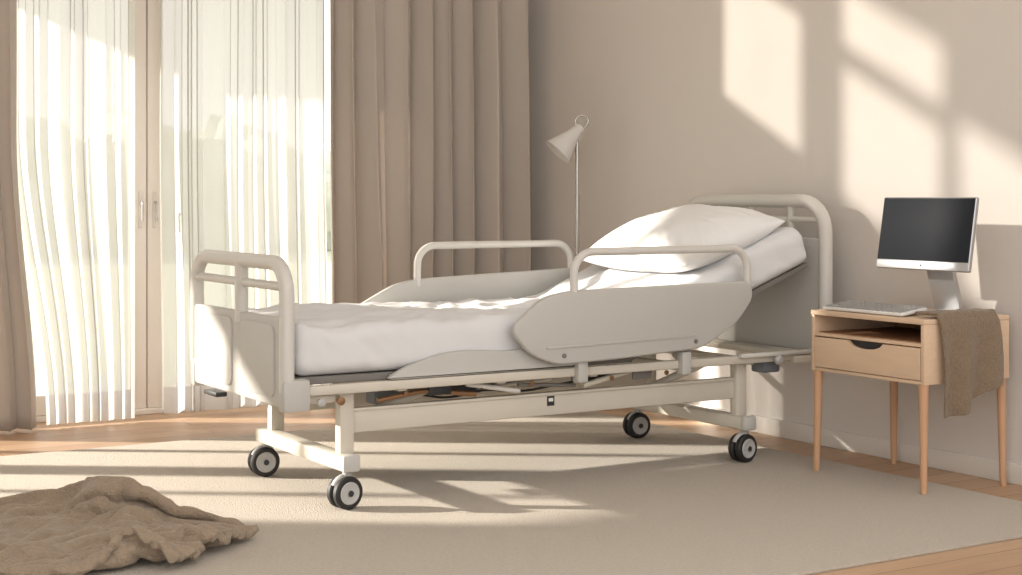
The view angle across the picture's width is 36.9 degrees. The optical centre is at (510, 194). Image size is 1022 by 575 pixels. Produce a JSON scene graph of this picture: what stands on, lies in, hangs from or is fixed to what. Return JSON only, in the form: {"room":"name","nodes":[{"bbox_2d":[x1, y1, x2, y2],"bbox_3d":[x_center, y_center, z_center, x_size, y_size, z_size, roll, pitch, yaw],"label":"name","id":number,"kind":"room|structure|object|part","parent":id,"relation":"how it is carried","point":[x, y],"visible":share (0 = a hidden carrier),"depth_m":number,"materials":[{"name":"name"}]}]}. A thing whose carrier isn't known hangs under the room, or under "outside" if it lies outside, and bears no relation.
{"room":"care facility","nodes":[
{"label":"care facility","id":0,"kind":"room"},
{"bbox_2d":[190,249,293,392],"bbox_3d":[-1.080,0.478,6.073,0.057,0.503,1.010,0,0,-32],"label":"footboard loop","id":1,"kind":"object","parent":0,"point":[283,274],"visible":0.95,"depth_m":5.72,"materials":[{"name":"metal"}]},
{"bbox_2d":[190,359,203,385],"bbox_3d":[-1.304,0.745,6.494,0.110,0.120,0.062,0,0,-32],"label":"bracket","id":2,"kind":"object","parent":1,"relation":"attached to","point":[192,363],"depth_m":6.45,"materials":[{"name":"metal"}]},
{"bbox_2d":[196,311,232,384],"bbox_3d":[-1.207,0.623,6.255,0.025,0.275,0.400,0,0,-32],"label":"footboard inset","id":3,"kind":"object","parent":1,"relation":"attached to","point":[214,332],"visible":0.95,"depth_m":6.23,"materials":[{"name":"plastic"}]},
{"bbox_2d":[204,388,226,396],"bbox_3d":[-1.196,0.800,6.191,0.050,0.020,0.140,0,0,-32],"label":"handle","id":4,"kind":"object","parent":1,"relation":"attached to","point":[214,392],"visible":1,"depth_m":6.15,"materials":[{"name":"plastic"}]},
{"bbox_2d":[195,272,278,290],"bbox_3d":[-1.081,0.342,6.074,0.034,0.034,0.920,0,0,-32],"label":"bar","id":5,"kind":"object","parent":1,"relation":"attached to","point":[248,282],"depth_m":6.01,"materials":[{"name":"metal"}]},
{"bbox_2d":[195,304,278,406],"bbox_3d":[-1.082,0.624,6.076,0.036,0.332,0.915,0,0,-32],"label":"panel","id":6,"kind":"object","parent":1,"relation":"attached to","point":[235,388],"depth_m":6.03,"materials":[{"name":"plastic"}]},
{"bbox_2d":[235,261,247,321],"bbox_3d":[-1.064,0.380,6.038,0.052,0.240,0.052,0,0,-32],"label":"upright","id":7,"kind":"object","parent":1,"relation":"attached to","point":[241,292],"depth_m":6.02,"materials":[{"name":"metal"}]},
{"bbox_2d":[241,319,274,396],"bbox_3d":[-0.963,0.623,5.859,0.025,0.275,0.330,0,0,-32],"label":"footboard inset","id":8,"kind":"object","parent":1,"relation":"attached to","point":[257,338],"visible":0.98,"depth_m":5.83,"materials":[{"name":"plastic"}]},
{"bbox_2d":[279,378,309,412],"bbox_3d":[-0.805,0.745,5.683,0.110,0.120,0.062,0,0,-32],"label":"bracket","id":9,"kind":"object","parent":1,"relation":"attached to","point":[295,395],"depth_m":5.65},
{"bbox_2d":[310,395,334,403],"bbox_3d":[-0.967,0.770,6.133,0.160,0.030,0.900,0,0,-32],"label":"foot under bar","id":10,"kind":"object","parent":1,"relation":"attached to","point":[328,398],"visible":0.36,"depth_m":5.77,"materials":[{"name":"metal"}]},
{"bbox_2d":[310,353,811,406],"bbox_3d":[0.314,0.752,6.360,2.620,0.078,0.053,0,0,-32],"label":"rail","id":11,"kind":"object","parent":1,"relation":"attached to","point":[383,385],"depth_m":6.16,"materials":[{"name":"metal"}]},
{"bbox_3d":[-0.709,0.775,5.714,0.032,0.032,0.024,0,0,-32],"label":"release knob","id":12,"kind":"part","parent":11,"relation":"part of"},
{"bbox_3d":[-0.641,0.775,5.756,0.032,0.032,0.024,0,0,-32],"label":"release knob","id":13,"kind":"part","parent":11,"relation":"part of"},
{"bbox_2d":[294,357,631,384],"bbox_3d":[-0.377,0.699,6.490,1.560,0.028,0.880,0,0,-32],"label":"frame","id":14,"kind":"object","parent":11,"relation":"on","point":[369,375],"visible":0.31,"depth_m":5.85,"materials":[{"name":"metal"}]},
{"bbox_2d":[387,348,574,379],"bbox_3d":[-0.082,0.663,6.124,0.914,0.095,0.032,0,0,-32],"label":"cover","id":15,"kind":"object","parent":14,"relation":"on","point":[462,362],"visible":0.79,"depth_m":6.06,"materials":[{"name":"plastic"}]},
{"bbox_2d":[248,227,805,375],"bbox_3d":[0.049,0.411,6.756,2.554,0.542,0.929,0,0,-32],"label":"mattress","id":16,"kind":"object","parent":14,"relation":"on","point":[335,338],"visible":0.55,"depth_m":6.18,"materials":[{"name":"white fabric"}]},
{"bbox_2d":[362,268,569,302],"bbox_3d":[-0.183,0.518,7.210,1.182,0.323,0.030,0,0,-32],"label":"panel","id":17,"kind":"object","parent":16,"relation":"attached to","point":[518,284],"visible":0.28,"depth_m":7.20,"materials":[{"name":"plastic"}]},
{"bbox_2d":[414,240,573,285],"bbox_3d":[-0.070,0.319,7.280,0.884,0.202,0.034,0,0,-32],"label":"tube","id":18,"kind":"object","parent":17,"relation":"attached to","point":[423,250],"visible":0.94,"depth_m":7.23,"materials":[{"name":"metal"}]},
{"bbox_2d":[583,204,784,272],"bbox_3d":[0.788,0.199,7.154,0.621,0.312,0.820,0,0,-32],"label":"pillow","id":19,"kind":"object","parent":16,"relation":"on","point":[693,224],"visible":0.89,"depth_m":6.93,"materials":[{"name":"fabric"}]},
{"bbox_2d":[632,263,807,359],"bbox_3d":[0.716,0.511,7.162,1.019,0.397,0.850,0,0,-32],"label":"platform backrest","id":20,"kind":"object","parent":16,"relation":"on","point":[801,266],"visible":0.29,"depth_m":6.98,"materials":[{"name":"metal"}]},
{"bbox_2d":[573,362,587,382],"bbox_3d":[0.286,0.725,6.328,0.050,0.100,0.050,0,0,-32],"label":"rail mount","id":21,"kind":"object","parent":11,"relation":"attached to","point":[581,369],"visible":0.8,"depth_m":6.31,"materials":[{"name":"plastic"}]},
{"bbox_2d":[511,281,751,363],"bbox_3d":[0.533,0.535,6.447,1.238,0.312,0.033,0,0,-32],"label":"panel","id":22,"kind":"object","parent":21,"relation":"attached to","point":[706,310],"visible":1,"depth_m":6.40,"materials":[{"name":"plastic"}]},
{"bbox_2d":[547,334,696,349],"bbox_3d":[0.471,0.613,6.389,0.768,0.025,0.010,0,0,-32],"label":"rib","id":23,"kind":"object","parent":22,"relation":"attached to","point":[694,335],"visible":1,"depth_m":6.37,"materials":[{"name":"plastic"}]},
{"bbox_2d":[570,245,750,292],"bbox_3d":[0.650,0.319,6.519,0.954,0.202,0.034,0,0,-32],"label":"tube","id":24,"kind":"object","parent":22,"relation":"attached to","point":[605,251],"visible":1,"depth_m":6.48,"materials":[{"name":"metal"}]},
{"bbox_2d":[632,371,651,379],"bbox_3d":[0.562,0.770,6.568,0.100,0.040,0.012,0,0,-32],"label":"hinge plate","id":25,"kind":"object","parent":11,"relation":"attached to","point":[644,374],"visible":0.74,"depth_m":6.56,"materials":[{"name":"metal"}]},
{"bbox_2d":[676,351,690,374],"bbox_3d":[0.746,0.725,6.611,0.050,0.100,0.050,0,0,-32],"label":"rail mount","id":26,"kind":"object","parent":11,"relation":"attached to","point":[683,357],"visible":1,"depth_m":6.59,"materials":[{"name":"plastic"}]},
{"bbox_2d":[706,339,798,352],"bbox_3d":[1.171,0.745,7.448,0.040,0.040,1.040,0,0,-32],"label":"bed frame rail","id":27,"kind":"object","parent":11,"relation":"attached to","point":[774,347],"visible":0.08,"depth_m":7.42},
{"bbox_2d":[687,194,832,308],"bbox_3d":[1.183,0.363,7.515,0.064,0.734,1.102,0,0,-32],"label":"headboard loop","id":28,"kind":"object","parent":27,"relation":"attached to","point":[813,204],"visible":0.61,"depth_m":7.12,"materials":[{"name":"metal"}]},
{"bbox_2d":[715,237,818,348],"bbox_3d":[1.183,0.465,7.514,0.036,0.530,1.020,0,0,-32],"label":"headboard panel","id":29,"kind":"object","parent":28,"relation":"attached to","point":[780,315],"depth_m":7.27,"materials":[{"name":"plastic"}]},
{"bbox_2d":[787,207,793,227],"bbox_3d":[1.330,0.125,7.276,0.034,0.190,0.034,0,0,-32],"label":"upright","id":30,"kind":"object","parent":28,"relation":"on","point":[790,211],"visible":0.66,"depth_m":7.26,"materials":[{"name":"metal"}]},
{"bbox_2d":[769,215,816,222],"bbox_3d":[1.183,0.115,7.514,0.032,0.032,1.000,0,0,-32],"label":"bar","id":31,"kind":"object","parent":28,"relation":"attached to","point":[795,219],"depth_m":7.21,"materials":[{"name":"metal"}]},
{"bbox_3d":[-0.182,0.732,7.167,2.620,0.038,0.034,0,0,-32],"label":"rail","id":32,"kind":"object","parent":27,"relation":"attached to","visible":0},
{"bbox_2d":[359,379,406,390],"bbox_3d":[-0.660,0.745,6.321,0.040,0.030,0.920,0,0,-32],"label":"cross slat","id":33,"kind":"object","parent":32,"relation":"attached to","point":[387,379],"visible":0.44,"depth_m":6.05,"materials":[{"name":"metal"}]},
{"bbox_2d":[399,388,480,392],"bbox_3d":[-0.322,0.807,6.401,0.442,0.069,0.054,0,0,-32],"label":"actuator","id":34,"kind":"object","parent":33,"relation":"attached to","point":[415,388],"visible":0.14,"depth_m":6.31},
{"bbox_2d":[628,357,675,369],"bbox_3d":[0.490,0.745,7.029,0.040,0.030,0.920,0,0,-32],"label":"cross slat","id":35,"kind":"object","parent":32,"relation":"attached to","point":[638,359],"visible":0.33,"depth_m":6.83,"materials":[{"name":"metal"}]},
{"bbox_2d":[651,356,710,382],"bbox_3d":[0.739,0.810,6.853,0.410,0.154,0.036,0,0,-32],"label":"bed frame","id":36,"kind":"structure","parent":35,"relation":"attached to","point":[674,376],"depth_m":6.83,"materials":[{"name":"metal"}]},
{"bbox_2d":[668,349,753,364],"bbox_3d":[0.830,0.745,7.238,0.040,0.030,0.920,0,0,-32],"label":"cross slat","id":37,"kind":"object","parent":32,"relation":"attached to","point":[694,353],"visible":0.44,"depth_m":7.10,"materials":[{"name":"metal"}]},
{"bbox_2d":[705,341,784,352],"bbox_3d":[1.154,0.745,7.437,0.040,0.030,0.920,0,0,-32],"label":"cross slat","id":38,"kind":"object","parent":32,"relation":"attached to","point":[740,347],"visible":0.31,"depth_m":7.46,"materials":[{"name":"metal"}]},
{"bbox_3d":[0.106,0.745,6.793,0.040,0.030,0.920,0,0,-32],"label":"cross slat","id":39,"kind":"object","parent":32,"relation":"attached to","visible":0},
{"bbox_2d":[571,374,608,380],"bbox_3d":[0.339,0.770,6.549,0.160,0.045,0.070,0,0,-32],"label":"control box","id":40,"kind":"object","parent":39,"relation":"attached to","point":[598,376],"visible":0.12,"depth_m":6.52,"materials":[{"name":"plastic"}]},
{"bbox_2d":[423,380,573,398],"bbox_3d":[-0.034,0.807,6.353,0.802,0.043,0.028,0,0,-32],"label":"power cable","id":41,"kind":"object","parent":40,"relation":"attached to","point":[537,388],"visible":0.66,"depth_m":6.30,"materials":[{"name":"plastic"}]},
{"bbox_2d":[366,390,398,404],"bbox_3d":[-0.526,0.815,6.275,0.120,0.080,0.090,0,0,-32],"label":"motor","id":42,"kind":"object","parent":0,"point":[371,397],"depth_m":6.23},
{"bbox_2d":[0,391,1021,574],"bbox_3d":[-0.682,1.250,2.750,8.920,0.100,11.400,0,0,-32],"label":"floor","id":43,"kind":"structure","parent":0,"point":[1003,557],"depth_m":7.42,"materials":[{"name":"brown wood"}]},
{"bbox_2d":[0,411,1021,574],"bbox_3d":[-1.076,1.194,5.661,5.500,0.012,3.530,0,0,-32],"label":"area rug","id":44,"kind":"object","parent":43,"relation":"on","point":[569,493],"visible":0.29,"depth_m":5.82,"materials":[{"name":"carpet"}]},
{"bbox_2d":[0,476,258,574],"bbox_3d":[-1.502,1.089,4.978,1.218,0.178,1.186,0,0,5],"label":"throw blanket","id":45,"kind":"object","parent":44,"relation":"on","point":[81,527],"visible":1,"depth_m":5.17,"materials":[{"name":"fabric"}]},
{"bbox_2d":[248,447,255,472],"bbox_3d":[-1.055,1.125,6.490,0.125,0.125,0.030,0,0,-26],"label":"foot-end caster","id":46,"kind":"object","parent":44,"relation":"on","point":[250,453],"visible":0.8,"depth_m":6.46,"materials":[{"name":"rubber"}]},
{"bbox_2d":[250,447,279,476],"bbox_3d":[-1.037,1.125,6.452,0.125,0.125,0.030,0,0,-26],"label":"foot-end caster","id":47,"kind":"object","parent":44,"relation":"on","point":[259,451],"visible":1,"depth_m":6.43,"materials":[{"name":"rubber"}]},
{"bbox_2d":[251,445,274,454],"bbox_3d":[-1.046,1.080,6.471,0.109,0.050,0.028,0,0,-32],"label":"foot-end caster","id":48,"kind":"object","parent":47,"relation":"on","point":[259,446],"visible":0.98,"depth_m":6.45,"materials":[{"name":"plastic"}]},
{"bbox_2d":[268,404,283,430],"bbox_3d":[-0.989,0.870,6.436,0.062,0.270,0.050,0,0,-32],"label":"post foot","id":49,"kind":"object","parent":48,"relation":"on","point":[275,417],"visible":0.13,"depth_m":6.41,"materials":[{"name":"metal"}]},
{"bbox_2d":[256,427,359,472],"bbox_3d":[-0.828,1.013,6.136,0.075,0.066,0.880,0,0,-32],"label":"crossbeam foot","id":50,"kind":"object","parent":48,"relation":"on","point":[325,455],"depth_m":6.03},
{"bbox_2d":[342,472,351,476],"bbox_3d":[-0.621,1.050,5.800,0.036,0.040,0.036,0,0,-32],"label":"stem","id":51,"kind":"object","parent":50,"relation":"attached to","point":[350,473],"depth_m":5.78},
{"bbox_3d":[-0.605,1.013,5.774,0.075,0.066,0.030,0,0,-32],"label":"end cap foot","id":52,"kind":"part","parent":50,"relation":"part of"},
{"bbox_2d":[335,394,353,453],"bbox_3d":[-0.638,0.870,5.865,0.062,0.270,0.050,0,0,-32],"label":"post foot","id":53,"kind":"object","parent":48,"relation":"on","point":[344,414],"visible":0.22,"depth_m":5.84,"materials":[{"name":"metal"}]},
{"bbox_2d":[256,452,275,472],"bbox_3d":[-1.036,1.125,6.451,0.089,0.086,0.042,0,0,-32],"label":"hub","id":54,"kind":"object","parent":47,"relation":"attached to","point":[264,456],"depth_m":6.44,"materials":[{"name":"plastic"}]},
{"bbox_2d":[327,475,338,507],"bbox_3d":[-0.643,1.125,5.810,0.125,0.125,0.030,0,0,-40],"label":"foot-end caster","id":55,"kind":"object","parent":44,"relation":"on","point":[330,488],"visible":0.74,"depth_m":5.77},
{"bbox_2d":[333,476,362,509],"bbox_3d":[-0.616,1.125,5.778,0.125,0.125,0.030,0,0,-40],"label":"foot-end caster","id":56,"kind":"object","parent":44,"relation":"on","point":[339,485],"visible":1,"depth_m":5.75,"materials":[{"name":"rubber"}]},
{"bbox_2d":[331,474,353,485],"bbox_3d":[-0.629,1.080,5.794,0.109,0.050,0.028,0,0,-32],"label":"foot-end caster","id":57,"kind":"object","parent":56,"relation":"on","point":[340,476],"visible":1,"depth_m":5.77,"materials":[{"name":"plastic"}]},
{"bbox_2d":[341,482,359,504],"bbox_3d":[-0.615,1.125,5.777,0.090,0.086,0.046,0,0,-32],"label":"wheel hub","id":58,"kind":"object","parent":56,"relation":"attached to","point":[351,486],"depth_m":5.76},
{"bbox_2d":[623,412,632,436],"bbox_3d":[0.606,1.125,7.512,0.125,0.125,0.030,0,0,-26],"label":"head-end caster","id":59,"kind":"object","parent":44,"relation":"on","point":[625,420],"visible":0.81,"depth_m":7.48,"materials":[{"name":"rubber"}]},
{"bbox_2d":[627,413,650,437],"bbox_3d":[0.624,1.125,7.474,0.125,0.125,0.030,0,0,-26],"label":"head-end caster","id":60,"kind":"object","parent":44,"relation":"on","point":[634,416],"visible":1,"depth_m":7.45,"materials":[{"name":"rubber"}]},
{"bbox_2d":[633,417,647,434],"bbox_3d":[0.625,1.125,7.473,0.089,0.086,0.042,0,0,-32],"label":"hub","id":61,"kind":"object","parent":60,"relation":"attached to","point":[640,420],"depth_m":7.46,"materials":[{"name":"plastic"}]},
{"bbox_2d":[728,433,739,460],"bbox_3d":[1.018,1.125,6.832,0.125,0.125,0.030,0,0,-40],"label":"wheel","id":62,"kind":"object","parent":44,"relation":"on","point":[731,446],"visible":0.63,"depth_m":6.79,"materials":[{"name":"rubber"}]},
{"bbox_2d":[735,434,756,461],"bbox_3d":[1.045,1.125,6.800,0.125,0.125,0.030,0,0,-40],"label":"tire","id":63,"kind":"object","parent":44,"relation":"on","point":[739,444],"visible":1,"depth_m":6.77,"materials":[{"name":"rubber"}]},
{"bbox_2d":[733,432,748,442],"bbox_3d":[1.031,1.080,6.816,0.109,0.050,0.028,0,0,-32],"label":"head-end caster","id":64,"kind":"object","parent":63,"relation":"on","point":[739,434],"visible":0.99,"depth_m":6.79,"materials":[{"name":"plastic"}]},
{"bbox_2d":[742,439,754,457],"bbox_3d":[1.046,1.125,6.799,0.090,0.086,0.046,0,0,-32],"label":"hub","id":65,"kind":"object","parent":63,"relation":"attached to","point":[749,442],"depth_m":6.78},
{"bbox_2d":[546,115,588,271],"bbox_3d":[0.357,0.372,8.673,0.312,1.655,0.270,0,0,-32],"label":"floor lamp","id":66,"kind":"object","parent":43,"relation":"on","point":[563,145],"visible":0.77,"depth_m":8.67,"materials":[{"name":"metal"}]},
{"bbox_3d":[0.296,-0.293,8.681,0.216,0.224,0.175,0,0,-32],"label":"lamp shade","id":67,"kind":"part","parent":66,"relation":"part of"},
{"bbox_2d":[811,308,1008,494],"bbox_3d":[1.675,0.848,6.457,0.500,0.705,0.645,0,0,-32],"label":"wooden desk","id":68,"kind":"object","parent":43,"relation":"on","point":[909,348],"visible":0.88,"depth_m":6.31,"materials":[{"name":"brown wood"}]},
{"bbox_3d":[1.326,0.968,6.596,0.040,0.438,0.040,0,0,-32],"label":"leg","id":69,"kind":"part","parent":68,"relation":"part of","materials":[{"name":"brown wood"}]},
{"bbox_2d":[815,332,920,346],"bbox_3d":[1.670,0.598,6.455,0.481,0.014,0.609,0,0,-32],"label":"shelf","id":70,"kind":"object","parent":68,"relation":"attached to","point":[907,339],"depth_m":6.40,"materials":[{"name":"brown wood"}]},
{"bbox_3d":[1.471,0.673,6.332,0.018,0.128,0.601,0,0,-32],"label":"drawer","id":71,"kind":"part","parent":68,"relation":"part of","materials":[{"name":"brown wood"}]},
{"bbox_3d":[1.671,0.748,6.455,0.479,0.015,0.609,0,0,-32],"label":"panel","id":72,"kind":"part","parent":68,"relation":"part of","materials":[{"name":"brown wood"}]},
{"bbox_3d":[1.484,0.673,6.340,0.009,0.128,0.601,0,0,-32],"label":"drawer interior","id":73,"kind":"part","parent":68,"relation":"part of","materials":[{"name":"wood"}]},
{"bbox_2d":[823,300,926,316],"bbox_3d":[1.524,0.475,6.426,0.149,0.038,0.460,0,0,-32],"label":"keyboard","id":74,"kind":"object","parent":68,"relation":"on","point":[901,310],"visible":1,"depth_m":6.38,"materials":[{"name":"white plastic"}]},
{"bbox_3d":[1.709,0.975,6.831,0.040,0.451,0.040,0,0,-32],"label":"leg","id":75,"kind":"part","parent":68,"relation":"part of","materials":[{"name":"brown wood"}]},
{"bbox_3d":[1.881,0.635,6.585,0.015,0.240,0.609,0,0,-32],"label":"panel","id":76,"kind":"part","parent":68,"relation":"part of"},
{"bbox_3d":[1.641,0.968,6.084,0.040,0.438,0.040,0,0,-32],"label":"leg","id":77,"kind":"part","parent":68,"relation":"part of","materials":[{"name":"brown wood"}]},
{"bbox_2d":[876,197,978,310],"bbox_3d":[1.772,0.251,6.367,0.196,0.485,0.505,0,0,-32],"label":"desktop monitor","id":78,"kind":"object","parent":68,"relation":"on","point":[936,235],"visible":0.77,"depth_m":6.34,"materials":[{"name":"metal"}]},
{"bbox_2d":[915,308,1003,417],"bbox_3d":[1.832,0.675,6.197,0.364,0.420,0.175,0,0,-32],"label":"towel","id":79,"kind":"object","parent":68,"relation":"on","point":[972,341],"visible":1,"depth_m":6.13,"materials":[{"name":"fabric"}]},
{"bbox_3d":[2.024,0.975,6.319,0.040,0.451,0.040,0,0,-32],"label":"leg","id":80,"kind":"part","parent":68,"relation":"part of","materials":[{"name":"brown wood"}]},
{"bbox_2d":[482,378,551,385],"bbox_3d":[0.019,0.808,6.610,0.361,0.039,0.024,0,0,-32],"label":"rod","id":81,"kind":"object","parent":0,"point":[536,380],"depth_m":6.60,"materials":[{"name":"metal"}]},
{"bbox_2d":[751,362,779,372],"bbox_3d":[1.159,0.775,6.971,0.100,0.060,0.090,0,0,-32],"label":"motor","id":82,"kind":"object","parent":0,"point":[764,367],"depth_m":6.93,"materials":[{"name":"plastic"}]},
{"bbox_2d":[737,349,811,357],"bbox_3d":[1.189,0.713,6.884,0.420,0.018,0.030,0,0,-32],"label":"rail","id":83,"kind":"object","parent":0,"point":[801,351],"depth_m":6.87,"materials":[{"name":"metal"}]},
{"bbox_2d":[528,0,1021,464],"bbox_3d":[2.507,-0.900,5.887,0.200,4.200,9.400,0,0,-32],"label":"wall","id":84,"kind":"structure","parent":0,"point":[850,106],"depth_m":7.38,"materials":[{"name":"paint"}]},
{"bbox_2d":[556,387,1021,485],"bbox_3d":[2.480,1.157,5.723,0.018,0.085,9.150,0,0,-32],"label":"baseboard","id":85,"kind":"structure","parent":84,"relation":"attached to","point":[982,467],"depth_m":6.97,"materials":[{"name":"paint"}]},
{"bbox_2d":[774,355,783,364],"bbox_3d":[1.202,0.740,6.863,0.044,0.044,0.030,0,0,-32],"label":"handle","id":86,"kind":"object","parent":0,"point":[778,359],"depth_m":6.85,"materials":[{"name":"plastic"}]},
{"bbox_2d":[789,354,811,362],"bbox_3d":[1.360,0.745,7.007,0.200,0.035,0.050,0,0,-32],"label":"bracket","id":87,"kind":"object","parent":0,"point":[806,357],"depth_m":6.96,"materials":[{"name":"metal"}]},
{"bbox_3d":[-3.917,-0.900,8.008,8.920,4.200,1.445,0,0,-32],"label":"wall","id":88,"kind":"structure","parent":0,"visible":0},
{"bbox_2d":[138,191,141,227],"bbox_3d":[-2.029,0.080,8.374,0.022,0.200,0.012,0,0,-32],"label":"handle plate","id":89,"kind":"object","parent":88,"relation":"attached to","point":[139,192],"visible":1,"depth_m":8.37,"materials":[{"name":"metal"}]},
{"bbox_3d":[-2.029,0.080,8.374,0.022,0.200,0.012,0,0,-32],"label":"plate","id":90,"kind":"part","parent":89,"relation":"part of","materials":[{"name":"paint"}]},
{"bbox_2d":[139,201,143,220],"bbox_3d":[-2.015,0.086,8.352,0.014,0.107,0.042,0,0,-32],"label":"lever","id":91,"kind":"object","parent":89,"relation":"attached to","point":[141,202],"depth_m":8.34,"materials":[{"name":"metal"}]},
{"bbox_2d":[152,191,156,227],"bbox_3d":[-1.960,0.080,8.416,0.022,0.200,0.012,0,0,-32],"label":"handle plate","id":92,"kind":"object","parent":88,"relation":"attached to","point":[154,193],"visible":1,"depth_m":8.41,"materials":[{"name":"metal"}]},
{"bbox_2d":[154,201,157,220],"bbox_3d":[-1.947,0.086,8.393,0.014,0.107,0.042,0,0,-32],"label":"lever","id":93,"kind":"object","parent":92,"relation":"attached to","point":[155,202],"depth_m":8.38,"materials":[{"name":"metal"}]},
{"bbox_2d":[36,0,330,422],"bbox_3d":[-2.013,-0.060,8.425,2.500,2.520,0.120,0,0,-32],"label":"frame","id":94,"kind":"object","parent":88,"relation":"attached to","point":[148,318],"visible":0.35,"depth_m":8.40,"materials":[{"name":"paint"}]},
{"bbox_3d":[-1.400,-1.442,8.573,3.600,0.033,0.230,0,0,-32],"label":"rail","id":95,"kind":"object","parent":88,"relation":"attached to","visible":0},
{"bbox_2d":[0,0,36,431],"bbox_3d":[-2.634,-0.117,7.645,0.551,2.605,0.180,0,0,-32],"label":"curtain","id":96,"kind":"object","parent":95,"relation":"hanging from","point":[18,409],"visible":1,"depth_m":7.71,"materials":[{"name":"beige fabric"}]},
{"bbox_2d":[17,0,134,425],"bbox_3d":[-2.276,-0.120,7.979,0.682,2.600,0.190,0,0,-32],"label":"sheer curtain","id":97,"kind":"object","parent":95,"relation":"hanging from","point":[76,58],"visible":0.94,"depth_m":8.02,"materials":[{"name":"fabric"}]},
{"bbox_2d":[160,0,327,413],"bbox_3d":[-1.468,-0.120,8.524,0.980,2.600,0.131,0,0,-32],"label":"sheer curtain","id":98,"kind":"object","parent":95,"relation":"hanging from","point":[242,82],"visible":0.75,"depth_m":8.50,"materials":[{"name":"fabric"}]},
{"bbox_2d":[330,0,530,383],"bbox_3d":[-0.493,-0.117,9.004,1.310,2.605,0.225,0,0,-32],"label":"curtain","id":99,"kind":"object","parent":95,"relation":"hanging from","point":[430,131],"visible":0.65,"depth_m":8.98,"materials":[{"name":"beige fabric"}]},
{"label":"outside","id":100,"kind":"structure","parent":0,"visible":0},
{"bbox_2d":[26,251,330,394],"bbox_3d":[-35.945,1.320,58.428,120.000,0.001,120.000,0,0,-32],"label":"lawn","id":101,"kind":"structure","parent":100,"point":[39,379],"depth_m":13.79,"materials":[{"name":"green plant"}]},
{"bbox_2d":[325,141,330,250],"bbox_3d":[-4.993,0.362,36.630,27.060,5.927,4.494,0,0,-33],"label":"trees","id":102,"kind":"object","parent":101,"relation":"on","point":[327,145],"visible":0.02,"depth_m":36.14,"materials":[{"name":"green plant"}]},
{"bbox_3d":[0.615,1.080,7.493,0.109,0.050,0.028,0,0,-32],"label":"head-end caster","id":103,"kind":"object","parent":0,"visible":0},
{"bbox_2d":[634,403,747,429],"bbox_3d":[0.828,1.015,7.166,0.070,0.060,0.860,0,0,-32],"label":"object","id":104,"kind":"object","parent":103,"relation":"on","point":[681,410],"visible":0.57,"depth_m":7.05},
{"bbox_2d":[641,354,655,383],"bbox_3d":[0.672,0.870,7.458,0.062,0.270,0.050,0,0,-32],"label":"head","id":105,"kind":"object","parent":104,"relation":"on","point":[653,356],"visible":0.03,"depth_m":7.44},
{"bbox_2d":[309,372,645,409],"bbox_3d":[-0.163,0.867,6.944,1.930,0.096,0.035,0,0,-32],"label":"beam","id":106,"kind":"structure","parent":105,"relation":"attached to","point":[359,398],"depth_m":7.07,"materials":[{"name":"metal"}]},
{"bbox_2d":[730,364,745,414],"bbox_3d":[1.023,0.870,6.887,0.062,0.270,0.050,0,0,-32],"label":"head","id":107,"kind":"object","parent":104,"relation":"on","point":[738,402],"visible":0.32,"depth_m":6.87},
{"bbox_2d":[354,377,732,432],"bbox_3d":[0.180,0.867,6.386,1.930,0.096,0.035,0,0,-32],"label":"beam","id":108,"kind":"structure","parent":107,"relation":"attached to","point":[464,412],"depth_m":6.32,"materials":[{"name":"metal"}]},
{"bbox_2d":[378,388,426,404],"bbox_3d":[-0.428,0.810,6.077,0.410,0.154,0.036,0,0,-32],"label":"lift arm","id":109,"kind":"object","parent":108,"relation":"attached to","point":[409,398],"visible":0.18,"depth_m":6.06,"materials":[{"name":"metal"}]},
{"bbox_2d":[427,385,476,394],"bbox_3d":[-0.249,0.775,6.187,0.220,0.050,0.070,0,0,-32],"label":"control box","id":110,"kind":"object","parent":109,"relation":"attached to","point":[456,387],"visible":0.23,"depth_m":6.18,"materials":[{"name":"plastic"}]},
{"bbox_2d":[376,389,476,402],"bbox_3d":[-0.329,0.786,6.032,0.442,0.047,0.020,0,0,-32],"label":"linkage","id":111,"kind":"object","parent":108,"relation":"attached to","point":[418,391],"visible":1,"depth_m":6.00,"materials":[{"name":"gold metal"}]},
{"bbox_2d":[428,386,450,395],"bbox_3d":[-0.282,0.770,6.049,0.100,0.040,0.012,0,0,-32],"label":"hinge plate","id":112,"kind":"object","parent":111,"relation":"attached to","point":[443,390],"visible":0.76,"depth_m":6.04,"materials":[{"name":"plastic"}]},
{"bbox_2d":[465,384,520,392],"bbox_3d":[-0.073,0.777,6.178,0.254,0.065,0.020,0,0,-32],"label":"linkage","id":113,"kind":"object","parent":108,"relation":"attached to","point":[485,386],"visible":0.88,"depth_m":6.17,"materials":[{"name":"metal"}]},
{"bbox_2d":[354,377,734,410],"bbox_3d":[0.191,0.825,6.369,1.910,0.012,0.012,0,0,-32],"label":"lower beam lip","id":114,"kind":"object","parent":108,"relation":"attached to","point":[733,378],"visible":1,"depth_m":6.31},
{"bbox_2d":[517,383,575,386],"bbox_3d":[0.148,0.785,6.325,0.281,0.036,0.016,0,0,-32],"label":"linkage","id":115,"kind":"object","parent":108,"relation":"attached to","point":[518,384],"visible":1,"depth_m":6.32,"materials":[{"name":"metal"}]},
{"bbox_2d":[547,396,553,405],"bbox_3d":[0.165,0.855,6.354,0.035,0.040,0.002,0,0,-32],"label":"label","id":116,"kind":"object","parent":108,"relation":"attached to","point":[551,403],"visible":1,"depth_m":6.35,"materials":[{"name":"plastic"}]},
{"bbox_2d":[581,373,628,387],"bbox_3d":[0.399,0.777,6.480,0.235,0.069,0.024,0,0,-32],"label":"linkage","id":117,"kind":"object","parent":108,"relation":"attached to","point":[607,377],"visible":0.78,"depth_m":6.46,"materials":[{"name":"metal"}]},
{"bbox_2d":[741,415,755,430],"bbox_3d":[1.056,1.013,6.796,0.075,0.066,0.030,0,0,-32],"label":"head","id":118,"kind":"object","parent":104,"relation":"attached to","point":[748,423],"visible":1,"depth_m":6.78}
]}

